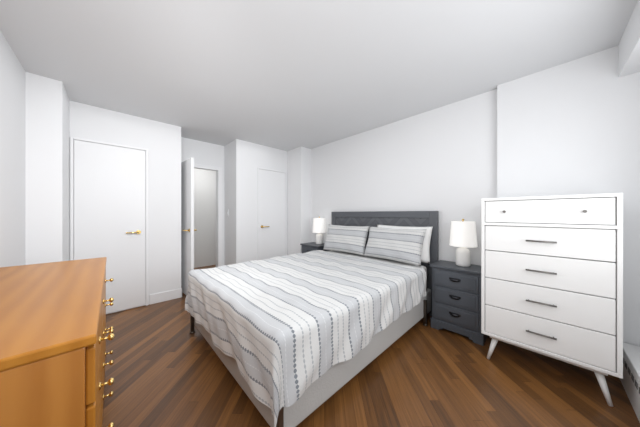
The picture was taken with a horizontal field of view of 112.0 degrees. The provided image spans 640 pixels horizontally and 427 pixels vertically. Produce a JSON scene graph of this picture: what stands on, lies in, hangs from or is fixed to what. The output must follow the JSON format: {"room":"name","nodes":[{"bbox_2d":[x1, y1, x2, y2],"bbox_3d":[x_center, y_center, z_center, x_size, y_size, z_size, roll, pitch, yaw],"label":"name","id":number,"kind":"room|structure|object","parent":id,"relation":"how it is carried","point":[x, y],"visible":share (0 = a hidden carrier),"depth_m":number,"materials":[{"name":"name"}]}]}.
{"room":"bedroom","nodes":[
{"label":"bedroom","id":0,"kind":"room"},
{"bbox_2d":[0,31,24,266],"bbox_3d":[-1.272,-0.020,0.442,0.120,2.460,3.940,0,0,-44],"label":"wall","id":1,"kind":"structure","parent":0,"point":[12,161],"depth_m":1.64,"materials":[{"name":"white paint"}]},
{"bbox_2d":[25,72,68,264],"bbox_3d":[-2.954,-0.020,2.341,0.330,2.460,1.130,0,0,-44],"label":"wall","id":2,"kind":"structure","parent":0,"point":[46,170],"depth_m":1.98,"materials":[{"name":"white paint"}]},
{"bbox_2d":[69,100,180,313],"bbox_3d":[-2.595,-0.020,2.971,1.060,2.460,0.600,0,0,-44],"label":"wall","id":3,"kind":"structure","parent":0,"point":[160,142],"depth_m":2.92,"materials":[{"name":"white paint"}]},
{"bbox_2d":[70,137,147,313],"bbox_3d":[-2.493,0.181,2.598,0.676,2.058,0.073,0,0,-44],"label":"door","id":4,"kind":"structure","parent":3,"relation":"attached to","point":[109,202],"depth_m":2.62,"materials":[{"name":"white paint"}]},
{"bbox_2d":[150,288,181,304],"bbox_3d":[-2.126,1.145,2.997,0.373,0.130,0.013,0,0,-44],"label":"baseboard","id":5,"kind":"structure","parent":3,"relation":"attached to","point":[165,296],"depth_m":2.98,"materials":[{"name":"white paint"}]},
{"bbox_2d":[181,137,218,170],"bbox_3d":[-2.120,-1.020,3.761,0.640,0.460,0.120,0,0,-44],"label":"wall","id":6,"kind":"structure","parent":0,"point":[202,153],"depth_m":3.73,"materials":[{"name":"white paint"}]},
{"bbox_2d":[181,158,196,294],"bbox_3d":[-2.028,0.206,3.271,0.162,1.983,0.668,0,0,-44],"label":"door","id":7,"kind":"structure","parent":6,"relation":"in","point":[187,216],"depth_m":3.12,"materials":[{"name":"white paint"}]},
{"bbox_2d":[194,145,223,266],"bbox_3d":[-2.089,-0.020,3.779,0.770,2.460,0.138,0,0,-44],"label":"door frame","id":8,"kind":"structure","parent":6,"relation":"attached to","point":[218,216],"depth_m":3.95,"materials":[{"name":"white paint"}]},
{"bbox_2d":[194,168,215,267],"bbox_3d":[-2.705,-0.020,4.974,2.000,2.460,0.120,0,0,-44],"label":"wall","id":9,"kind":"structure","parent":0,"point":[205,217],"depth_m":4.95,"materials":[{"name":"white paint"}]},
{"bbox_2d":[224,139,286,264],"bbox_3d":[-1.259,-0.020,4.215,1.030,2.460,0.660,0,0,-44],"label":"wall","id":10,"kind":"structure","parent":0,"point":[243,160],"depth_m":3.79,"materials":[{"name":"white paint"}]},
{"bbox_2d":[257,167,285,259],"bbox_3d":[-0.880,0.191,4.066,0.626,2.038,0.073,0,0,-44],"label":"door","id":11,"kind":"structure","parent":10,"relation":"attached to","point":[271,214],"depth_m":4.07,"materials":[{"name":"white paint"}]},
{"bbox_2d":[287,146,310,254],"bbox_3d":[-0.602,-0.020,4.541,0.370,2.460,1.100,0,0,-44],"label":"wall","id":12,"kind":"structure","parent":0,"point":[298,196],"depth_m":4.14,"materials":[{"name":"white paint"}]},
{"bbox_2d":[0,0,637,150],"bbox_3d":[-0.872,-1.280,2.492,3.800,0.060,6.600,0,0,-44],"label":"ceiling","id":13,"kind":"structure","parent":0,"point":[286,75],"depth_m":1.69,"materials":[{"name":"white paint"}]},
{"bbox_2d":[618,0,639,77],"bbox_3d":[1.135,-1.130,0.378,3.260,0.240,0.270,0,0,-44],"label":"beam","id":14,"kind":"structure","parent":13,"relation":"attached to","point":[629,54],"depth_m":1.41,"materials":[{"name":"white paint"}]},
{"bbox_2d":[102,265,639,426],"bbox_3d":[-0.872,1.240,2.492,3.800,0.060,6.600,0,0,-44],"label":"floor","id":15,"kind":"structure","parent":0,"point":[165,369],"depth_m":1.50,"materials":[{"name":"brown wood"}]},
{"bbox_2d":[0,257,114,426],"bbox_3d":[-1.351,0.780,1.028,0.537,0.860,1.553,0,0,-44],"label":"dresser","id":16,"kind":"object","parent":15,"relation":"on","point":[53,338],"visible":1,"depth_m":0.64,"materials":[{"name":"brown wood"}]},
{"bbox_2d":[185,211,438,426],"bbox_3d":[0.012,0.590,2.357,2.243,1.240,1.717,0,0,-44],"label":"bed","id":17,"kind":"object","parent":15,"relation":"on","point":[293,340],"visible":1,"depth_m":1.60,"materials":[{"name":"grey fabric"}]},
{"bbox_2d":[300,242,329,252],"bbox_3d":[-0.082,0.875,3.814,0.348,0.670,0.466,0,0,-44],"label":"nightstand","id":18,"kind":"object","parent":15,"relation":"on","point":[310,246],"visible":0.12,"depth_m":3.74,"materials":[{"name":"grey paint"}]},
{"bbox_2d":[313,217,325,243],"bbox_3d":[-0.011,0.296,3.819,0.244,0.486,0.244,0,0,-44],"label":"lamp","id":19,"kind":"object","parent":18,"relation":"on","point":[319,225],"visible":1,"depth_m":3.74,"materials":[{"name":"white fabric"}]},
{"bbox_2d":[430,260,487,345],"bbox_3d":[1.438,0.875,2.235,0.348,0.670,0.466,0,0,-44],"label":"nightstand","id":20,"kind":"object","parent":15,"relation":"on","point":[456,298],"visible":0.88,"depth_m":2.12,"materials":[{"name":"grey paint"}]},
{"bbox_2d":[449,219,477,266],"bbox_3d":[1.482,0.296,2.238,0.244,0.486,0.244,0,0,-44],"label":"lamp","id":21,"kind":"object","parent":20,"relation":"on","point":[463,235],"visible":1,"depth_m":2.17,"materials":[{"name":"white fabric"}]},
{"bbox_2d":[481,193,622,406],"bbox_3d":[1.743,0.544,1.703,0.486,1.338,0.695,0,0,-44],"label":"dresser","id":22,"kind":"object","parent":15,"relation":"on","point":[551,276],"visible":1,"depth_m":1.50,"materials":[{"name":"white paint"}]},
{"bbox_2d":[620,343,639,421],"bbox_3d":[1.133,1.075,0.380,3.220,0.270,0.268,0,0,-44],"label":"radiator cover","id":23,"kind":"object","parent":15,"relation":"on","point":[630,381],"visible":0.75,"depth_m":1.38,"materials":[{"name":"white"}]},
{"bbox_2d":[311,89,496,265],"bbox_3d":[0.847,-0.020,3.216,0.120,2.460,2.820,0,0,-44],"label":"wall","id":24,"kind":"structure","parent":0,"point":[442,160],"depth_m":2.69,"materials":[{"name":"white paint"}]},
{"bbox_2d":[497,46,639,346],"bbox_3d":[2.177,-0.020,1.783,0.190,2.460,1.090,0,0,-44],"label":"wall","id":25,"kind":"structure","parent":0,"point":[572,127],"depth_m":1.74,"materials":[{"name":"white paint"}]}
]}

